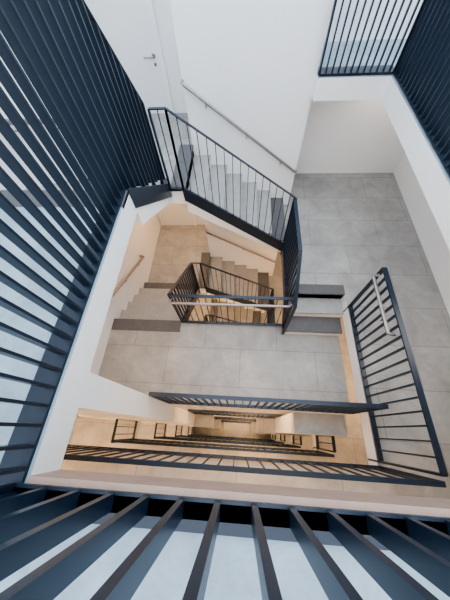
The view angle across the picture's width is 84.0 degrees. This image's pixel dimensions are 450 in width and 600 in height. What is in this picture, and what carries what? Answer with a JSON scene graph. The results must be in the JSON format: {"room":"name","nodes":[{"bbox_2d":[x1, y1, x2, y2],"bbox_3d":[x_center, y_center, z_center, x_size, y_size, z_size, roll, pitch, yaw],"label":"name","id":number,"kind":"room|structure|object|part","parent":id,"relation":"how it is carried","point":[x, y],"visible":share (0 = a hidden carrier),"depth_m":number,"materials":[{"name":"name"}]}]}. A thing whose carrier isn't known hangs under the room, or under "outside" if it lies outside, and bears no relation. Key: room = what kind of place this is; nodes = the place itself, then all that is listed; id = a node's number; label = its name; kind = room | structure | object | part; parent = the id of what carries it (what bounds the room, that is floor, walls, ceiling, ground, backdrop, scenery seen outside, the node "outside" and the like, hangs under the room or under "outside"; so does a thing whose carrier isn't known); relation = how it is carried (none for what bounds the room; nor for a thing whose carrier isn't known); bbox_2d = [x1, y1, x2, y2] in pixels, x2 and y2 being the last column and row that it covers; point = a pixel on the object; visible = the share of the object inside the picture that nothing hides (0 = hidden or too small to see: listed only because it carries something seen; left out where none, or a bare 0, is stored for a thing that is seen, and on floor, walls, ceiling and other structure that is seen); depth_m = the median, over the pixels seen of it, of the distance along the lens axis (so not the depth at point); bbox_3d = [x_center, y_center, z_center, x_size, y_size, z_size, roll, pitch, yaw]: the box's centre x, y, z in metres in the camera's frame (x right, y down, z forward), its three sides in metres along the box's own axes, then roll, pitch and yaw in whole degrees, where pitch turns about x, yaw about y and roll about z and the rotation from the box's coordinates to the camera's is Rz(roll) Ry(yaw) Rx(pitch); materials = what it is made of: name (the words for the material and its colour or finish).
{"room":"stairwell","nodes":[
{"label":"stairwell","id":0,"kind":"room"},
{"bbox_2d":[0,31,160,374],"bbox_3d":[-1.974,1.634,6.509,0.150,15.650,7.300,2,62,4],"label":"wall","id":1,"kind":"structure","parent":0,"point":[143,238],"depth_m":4.76,"materials":[{"name":"white paint"}]},
{"bbox_2d":[5,119,54,131],"bbox_3d":[-2.016,-1.706,2.396,0.127,0.841,1.644,2,62,4],"label":"handrail","id":2,"kind":"object","parent":1,"relation":"attached to","point":[7,120],"visible":0.06,"depth_m":2.44,"materials":[{"name":"metal"}]},
{"bbox_2d":[111,255,143,298],"bbox_3d":[-1.900,-0.394,4.681,0.127,1.011,1.844,2,62,4],"label":"handrail","id":3,"kind":"object","parent":1,"relation":"attached to","point":[141,257],"visible":0.56,"depth_m":4.75,"materials":[{"name":"metal"}]},
{"bbox_2d":[78,415,171,424],"bbox_3d":[-2.974,4.428,6.733,1.720,12.750,2.450,2,62,4],"label":"wall","id":4,"kind":"structure","parent":0,"point":[82,416],"depth_m":6.06,"materials":[{"name":"white paint"}]},
{"bbox_2d":[77,372,194,426],"bbox_3d":[-1.283,3.493,7.272,1.230,12.510,0.230,2,62,4],"label":"wall pier","id":5,"kind":"object","parent":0,"point":[101,397],"visible":0.55,"depth_m":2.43,"materials":[{"name":"white paint"}]},
{"bbox_2d":[147,113,193,202],"bbox_3d":[-1.229,-2.393,4.113,1.430,0.240,2.000,2,62,4],"label":"floor","id":6,"kind":"structure","parent":0,"point":[177,196],"depth_m":4.08,"materials":[{"name":"white paint"}]},
{"bbox_2d":[0,0,164,498],"bbox_3d":[-1.011,-0.609,1.791,0.152,2.162,3.300,2,62,4],"label":"balcony railing","id":7,"kind":"object","parent":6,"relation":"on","point":[60,46],"visible":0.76,"depth_m":1.48,"materials":[{"name":"blue metal"}]},
{"bbox_2d":[0,178,172,224],"bbox_3d":[-1.440,-1.159,2.959,1.230,1.034,1.305,2,62,4],"label":"flight","id":8,"kind":"object","parent":6,"relation":"on","point":[144,213],"visible":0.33,"depth_m":2.56,"materials":[{"name":"white paint"}]},
{"bbox_2d":[127,183,171,207],"bbox_3d":[-0.819,-1.243,2.922,0.012,1.000,1.090,2,62,4],"label":"stair stringer","id":9,"kind":"object","parent":8,"relation":"attached to","point":[145,195],"visible":1,"depth_m":2.71,"materials":[{"name":"blue metal"}]},
{"bbox_2d":[84,0,169,113],"bbox_3d":[-1.435,-3.779,3.536,0.860,2.075,0.101,2,62,4],"label":"door","id":10,"kind":"structure","parent":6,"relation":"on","point":[126,25],"depth_m":3.64,"materials":[{"name":"paint"}]},
{"bbox_3d":[-1.128,-3.614,3.784,0.168,0.150,0.071,2,62,4],"label":"handle","id":11,"kind":"part","parent":10,"relation":"part of","materials":[{"name":"silver metal"}]},
{"bbox_2d":[147,107,183,189],"bbox_3d":[-0.691,-1.777,3.043,0.200,0.982,0.035,2,62,4],"label":"stair railing","id":12,"kind":"object","parent":6,"relation":"on","point":[149,108],"visible":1,"depth_m":2.93,"materials":[{"name":"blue metal"}]},
{"bbox_2d":[148,225,209,292],"bbox_3d":[-1.104,-1.131,6.518,1.430,0.240,2.000,2,62,4],"label":"floor","id":13,"kind":"structure","parent":0,"point":[177,246],"depth_m":6.45,"materials":[{"name":"beige tile"}]},
{"bbox_2d":[111,282,194,331],"bbox_3d":[-1.325,0.153,5.243,1.230,1.204,1.505,2,62,4],"label":"flight","id":14,"kind":"object","parent":13,"relation":"on","point":[151,309],"visible":0.67,"depth_m":4.72,"materials":[{"name":"grey stone"},{"name":"white plaster"}]},
{"bbox_2d":[167,262,199,320],"bbox_3d":[-0.708,-0.128,4.832,0.045,2.276,1.310,2,62,4],"label":"stair railing","id":15,"kind":"object","parent":14,"relation":"on","point":[189,274],"visible":0.77,"depth_m":4.68,"materials":[{"name":"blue metal"}]},
{"bbox_2d":[159,203,193,224],"bbox_3d":[-1.308,-2.548,5.959,0.860,2.075,0.030,2,62,4],"label":"leaf","id":16,"kind":"object","parent":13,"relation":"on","point":[172,213],"visible":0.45,"depth_m":6.55,"materials":[{"name":"paint"}]},
{"bbox_2d":[191,262,205,288],"bbox_3d":[-0.566,-0.514,5.449,0.200,0.982,0.035,2,62,4],"label":"stair railing","id":17,"kind":"object","parent":13,"relation":"on","point":[191,262],"visible":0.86,"depth_m":5.34,"materials":[{"name":"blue metal"}]},
{"bbox_2d":[189,293,215,320],"bbox_3d":[-0.987,0.053,8.774,1.430,0.240,2.000,2,62,4],"label":"floor","id":18,"kind":"structure","parent":0,"point":[202,300],"depth_m":8.47,"materials":[{"name":"white paint"}]},
{"bbox_2d":[70,251,368,464],"bbox_3d":[-0.098,1.653,6.158,7.080,0.240,7.150,2,62,4],"label":"floor","id":19,"kind":"structure","parent":0,"point":[351,449],"depth_m":5.39,"materials":[{"name":"white paint"}]},
{"bbox_2d":[111,419,137,442],"bbox_3d":[-1.986,2.607,4.998,0.045,1.012,0.400,2,62,4],"label":"gallery railing","id":20,"kind":"object","parent":19,"relation":"on","point":[116,421],"visible":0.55,"depth_m":4.67,"materials":[{"name":"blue metal"}]},
{"bbox_2d":[111,438,334,456],"bbox_3d":[-0.070,2.811,4.791,3.900,1.012,0.040,2,62,4],"label":"gallery railing","id":21,"kind":"object","parent":19,"relation":"on","point":[130,440],"visible":1,"depth_m":4.45,"materials":[{"name":"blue metal"}]},
{"bbox_2d":[198,252,268,310],"bbox_3d":[0.295,-0.449,6.628,1.785,1.204,1.050,2,62,4],"label":"flight","id":22,"kind":"object","parent":19,"relation":"on","point":[262,278],"visible":0.79,"depth_m":6.48,"materials":[{"name":"white paint"}]},
{"bbox_2d":[200,262,273,310],"bbox_3d":[0.339,-0.215,5.914,1.600,2.166,0.035,2,62,4],"label":"stair railing","id":23,"kind":"object","parent":22,"relation":"on","point":[208,290],"visible":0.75,"depth_m":5.87,"materials":[{"name":"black metal"}]},
{"bbox_2d":[313,435,335,452],"bbox_3d":[1.949,1.988,5.266,0.050,1.280,2.020,2,62,4],"label":"gallery railing","id":24,"kind":"object","parent":19,"relation":"on","point":[332,437],"visible":0.25,"depth_m":4.56,"materials":[{"name":"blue metal"}]},
{"bbox_2d":[98,322,348,414],"bbox_3d":[-0.078,1.055,4.165,3.910,0.240,1.350,2,62,4],"label":"floor","id":25,"kind":"structure","parent":0,"point":[205,359],"depth_m":4.04,"materials":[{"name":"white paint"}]},
{"bbox_2d":[168,294,293,325],"bbox_3d":[0.093,0.180,3.886,1.740,0.962,0.045,2,62,4],"label":"gallery railing","id":26,"kind":"object","parent":25,"relation":"on","point":[184,296],"visible":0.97,"depth_m":3.77,"materials":[{"name":"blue metal"}]},
{"bbox_2d":[169,299,291,308],"bbox_3d":[0.063,0.061,3.542,1.740,0.107,0.090,2,62,4],"label":"handrail","id":27,"kind":"object","parent":26,"relation":"attached to","point":[170,301],"visible":0.99,"depth_m":3.48,"materials":[{"name":"metal"}]},
{"bbox_2d":[149,392,388,413],"bbox_3d":[0.474,1.353,3.251,2.690,0.962,0.045,2,62,4],"label":"gallery railing","id":28,"kind":"object","parent":25,"relation":"on","point":[311,405],"visible":1,"depth_m":3.00,"materials":[{"name":"blue metal"}]},
{"bbox_2d":[282,284,344,335],"bbox_3d":[1.452,0.213,4.203,0.910,0.694,0.695,2,62,4],"label":"flight","id":29,"kind":"object","parent":25,"relation":"on","point":[312,316],"visible":0.72,"depth_m":4.07,"materials":[{"name":"white paint"}]},
{"bbox_2d":[280,198,302,333],"bbox_3d":[0.986,-0.389,3.954,0.045,1.756,1.470,2,62,4],"label":"stair railing","id":30,"kind":"object","parent":29,"relation":"on","point":[290,257],"visible":0.93,"depth_m":3.62,"materials":[{"name":"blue metal"}]},
{"bbox_2d":[0,39,449,599],"bbox_3d":[-0.308,-0.478,2.098,7.080,0.240,7.150,2,62,4],"label":"floor","id":31,"kind":"structure","parent":0,"point":[233,574],"depth_m":1.56,"materials":[{"name":"white paint"}]},
{"bbox_2d":[0,483,449,599],"bbox_3d":[0.364,0.769,0.668,2.918,1.050,0.125,2,62,4],"label":"balcony railing","id":32,"kind":"object","parent":31,"relation":"on","point":[37,519],"visible":0.97,"depth_m":0.87,"materials":[{"name":"blue metal"}]},
{"bbox_2d":[27,469,449,517],"bbox_3d":[0.392,1.017,1.274,2.770,0.246,0.060,2,62,4],"label":"floor slab edge","id":33,"kind":"structure","parent":31,"relation":"on","point":[439,507],"depth_m":1.24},
{"bbox_2d":[318,0,427,75],"bbox_3d":[1.582,-3.053,2.614,0.920,1.046,0.185,2,62,4],"label":"balcony railing","id":34,"kind":"object","parent":31,"relation":"on","point":[373,69],"visible":0.93,"depth_m":2.80,"materials":[{"name":"blue metal"}]},
{"bbox_2d":[393,0,449,176],"bbox_3d":[1.944,-1.095,1.567,0.130,1.046,4.280,2,62,4],"label":"balcony railing","id":35,"kind":"object","parent":31,"relation":"on","point":[423,72],"visible":1,"depth_m":2.40,"materials":[{"name":"blue metal"}]},
{"bbox_2d":[137,311,313,449],"bbox_3d":[0.019,2.837,8.414,7.080,0.240,7.150,2,62,4],"label":"floor","id":36,"kind":"structure","parent":0,"point":[146,430],"depth_m":7.67,"materials":[{"name":"white paint"}]},
{"bbox_2d":[153,423,166,438],"bbox_3d":[-1.869,3.791,7.253,0.045,1.012,0.400,2,62,4],"label":"gallery railing","id":37,"kind":"object","parent":36,"relation":"on","point":[155,433],"visible":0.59,"depth_m":6.89,"materials":[{"name":"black metal"}]},
{"bbox_2d":[154,436,300,447],"bbox_3d":[0.047,3.995,7.047,3.900,1.012,0.040,2,62,4],"label":"gallery railing","id":38,"kind":"object","parent":36,"relation":"on","point":[159,437],"visible":1,"depth_m":6.69,"materials":[{"name":"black metal"}]},
{"bbox_2d":[209,299,260,322],"bbox_3d":[0.412,0.735,8.884,1.785,1.204,1.050,2,62,4],"label":"flight","id":39,"kind":"object","parent":36,"relation":"on","point":[244,315],"visible":0.42,"depth_m":8.81,"materials":[{"name":"white paint"}]},
{"bbox_2d":[212,315,236,321],"bbox_3d":[0.456,0.969,8.170,1.600,2.166,0.035,2,62,4],"label":"stair railing","id":40,"kind":"object","parent":39,"relation":"on","point":[212,315],"visible":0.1,"depth_m":7.44,"materials":[{"name":"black metal"}]},
{"bbox_2d":[291,436,301,444],"bbox_3d":[2.066,3.171,7.521,0.050,1.280,2.020,2,62,4],"label":"gallery railing","id":41,"kind":"object","parent":36,"relation":"on","point":[293,438],"visible":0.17,"depth_m":6.69,"materials":[{"name":"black metal"}]},
{"bbox_2d":[166,425,290,443],"bbox_3d":[0.136,4.021,10.669,7.080,0.240,7.150,2,62,4],"label":"floor","id":42,"kind":"structure","parent":0,"point":[171,429],"depth_m":9.95,"materials":[{"name":"white paint"}]},
{"bbox_2d":[175,425,182,435],"bbox_3d":[-1.752,4.975,9.509,0.045,1.012,0.400,2,62,4],"label":"gallery railing","id":43,"kind":"object","parent":42,"relation":"on","point":[176,425],"visible":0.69,"depth_m":9.57,"materials":[{"name":"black metal"}]},
{"bbox_2d":[175,435,284,443],"bbox_3d":[0.164,5.179,9.302,3.900,1.012,0.040,2,62,4],"label":"gallery railing","id":44,"kind":"object","parent":42,"relation":"on","point":[202,437],"visible":0.99,"depth_m":8.92,"materials":[{"name":"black metal"}]},
{"bbox_2d":[182,426,278,440],"bbox_3d":[0.253,5.205,12.925,7.080,0.240,7.150,2,62,4],"label":"floor","id":45,"kind":"structure","parent":0,"point":[185,428],"depth_m":12.23,"materials":[{"name":"white paint"}]},
{"bbox_2d":[188,434,274,440],"bbox_3d":[0.281,6.363,11.558,3.900,1.012,0.040,2,62,4],"label":"gallery railing","id":46,"kind":"object","parent":45,"relation":"on","point":[189,434],"visible":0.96,"depth_m":11.18,"materials":[{"name":"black metal"}]},
{"bbox_2d":[206,416,256,432],"bbox_3d":[0.147,3.569,8.600,3.910,0.240,1.680,2,62,4],"label":"floor","id":47,"kind":"structure","parent":0,"point":[216,421],"depth_m":8.20,"materials":[{"name":"white paint"}]},
{"bbox_2d":[214,416,256,421],"bbox_3d":[0.708,3.720,7.762,2.690,0.962,0.045,2,62,4],"label":"gallery railing","id":48,"kind":"object","parent":47,"relation":"on","point":[215,417],"visible":0.46,"depth_m":7.39,"materials":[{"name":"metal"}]},
{"bbox_2d":[192,422,270,438],"bbox_3d":[0.276,5.432,13.358,7.380,0.200,7.450,2,62,4],"label":"ground","id":49,"kind":"structure","parent":0,"point":[241,430],"depth_m":12.62,"materials":[{"name":"white paint"}]},
{"bbox_2d":[213,421,251,432],"bbox_3d":[0.264,4.753,10.855,3.910,0.240,1.680,2,62,4],"label":"floor","id":50,"kind":"structure","parent":0,"point":[221,423],"depth_m":10.44,"materials":[{"name":"white paint"}]},
{"bbox_2d":[220,420,251,423],"bbox_3d":[0.825,4.904,10.017,2.690,0.962,0.045,2,62,4],"label":"gallery railing","id":51,"kind":"object","parent":50,"relation":"on","point":[231,421],"visible":0.44,"depth_m":9.64,"materials":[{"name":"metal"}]},
{"bbox_2d":[173,405,308,436],"bbox_3d":[0.030,2.385,6.344,3.910,0.240,1.680,2,62,4],"label":"floor","id":52,"kind":"structure","parent":0,"point":[264,425],"depth_m":5.97,"materials":[{"name":"white paint"}]},
{"bbox_2d":[188,409,285,418],"bbox_3d":[0.591,2.536,5.506,2.690,0.962,0.045,2,62,4],"label":"gallery railing","id":53,"kind":"object","parent":52,"relation":"on","point":[194,411],"visible":0.66,"depth_m":5.16,"materials":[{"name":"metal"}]},
{"bbox_2d":[170,0,332,312],"bbox_3d":[0.547,-0.979,7.749,1.710,15.650,0.950,2,62,4],"label":"wall","id":54,"kind":"structure","parent":0,"point":[256,62],"depth_m":3.22,"materials":[{"name":"white paint"}]},
{"bbox_2d":[180,79,296,172],"bbox_3d":[0.323,-2.496,3.741,1.750,1.308,0.090,2,62,4],"label":"handrail","id":55,"kind":"object","parent":54,"relation":"attached to","point":[185,86],"visible":1,"depth_m":3.61,"materials":[{"name":"metal"}]},
{"bbox_2d":[205,229,276,262],"bbox_3d":[0.444,-1.273,6.072,1.750,1.138,0.090,2,62,4],"label":"handrail","id":56,"kind":"object","parent":54,"relation":"attached to","point":[265,258],"visible":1,"depth_m":6.01,"materials":[{"name":"metal"}]},
{"bbox_2d":[60,173,449,498],"bbox_3d":[-0.215,0.469,3.903,7.080,0.240,7.150,2,62,4],"label":"floor","id":57,"kind":"structure","parent":0,"point":[353,226],"depth_m":3.71,"materials":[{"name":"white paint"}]},
{"bbox_2d":[171,144,284,251],"bbox_3d":[0.174,-1.673,4.298,1.785,1.374,1.050,2,62,4],"label":"flight","id":58,"kind":"object","parent":57,"relation":"on","point":[232,183],"visible":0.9,"depth_m":4.11,"materials":[{"name":"white paint"}]},
{"bbox_2d":[164,107,296,251],"bbox_3d":[0.218,-1.438,3.583,1.600,2.336,0.035,2,62,4],"label":"stair railing","id":59,"kind":"object","parent":58,"relation":"on","point":[191,197],"visible":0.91,"depth_m":3.63,"materials":[{"name":"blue metal"}]},
{"bbox_2d":[63,444,446,487],"bbox_3d":[-0.187,1.627,2.536,3.900,1.012,0.040,2,62,4],"label":"gallery railing","id":60,"kind":"object","parent":57,"relation":"on","point":[407,478],"visible":0.87,"depth_m":2.17,"materials":[{"name":"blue metal"}]},
{"bbox_2d":[343,267,448,476],"bbox_3d":[1.832,0.804,3.010,0.050,1.280,2.020,2,62,4],"label":"gallery railing","id":61,"kind":"object","parent":57,"relation":"on","point":[413,370],"visible":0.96,"depth_m":2.74,"materials":[{"name":"blue metal"}]},
{"bbox_2d":[372,274,395,335],"bbox_3d":[1.777,0.050,2.849,0.090,0.107,0.780,2,62,4],"label":"handrail","id":62,"kind":"object","parent":61,"relation":"attached to","point":[374,276],"visible":1,"depth_m":2.79,"materials":[{"name":"metal"}]},
{"bbox_2d":[152,0,422,224],"bbox_3d":[0.972,-1.454,7.977,5.360,15.650,0.150,2,62,4],"label":"wall","id":63,"kind":"structure","parent":0,"point":[344,136],"depth_m":4.38,"materials":[{"name":"white paint"}]},
{"bbox_2d":[147,0,174,112],"bbox_3d":[-1.434,-3.819,3.526,0.980,2.140,0.040,2,62,4],"label":"frame","id":64,"kind":"object","parent":63,"relation":"attached to","point":[150,2],"visible":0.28,"depth_m":3.70,"materials":[{"name":"white paint"}]},
{"bbox_2d":[157,212,196,225],"bbox_3d":[-1.309,-2.556,5.932,0.980,2.140,0.040,2,62,4],"label":"frame","id":65,"kind":"object","parent":63,"relation":"attached to","point":[158,213],"visible":0.24,"depth_m":6.67,"materials":[{"name":"white paint"}]},
{"bbox_2d":[274,412,347,436],"bbox_3d":[1.671,4.192,8.193,0.780,9.960,0.290,2,62,4],"label":"wall pier","id":66,"kind":"object","parent":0,"point":[294,422],"visible":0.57,"depth_m":3.81,"materials":[{"name":"white paint"}]},
{"bbox_2d":[393,153,449,315],"bbox_3d":[3.522,1.787,6.143,0.150,15.650,7.300,2,62,4],"label":"wall","id":67,"kind":"structure","parent":0,"point":[437,252],"depth_m":4.22,"materials":[{"name":"white paint"}]},
{"bbox_3d":[1.569,1.397,6.458,0.910,0.694,0.695,2,62,4],"label":"flight","id":68,"kind":"object","parent":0,"visible":0},
{"bbox_2d":[266,290,274,322],"bbox_3d":[1.103,0.795,6.210,0.045,1.756,1.470,2,62,4],"label":"stair railing","id":69,"kind":"object","parent":68,"relation":"attached to","point":[271,310],"visible":0.27,"depth_m":5.91,"materials":[{"name":"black metal"}]}
]}

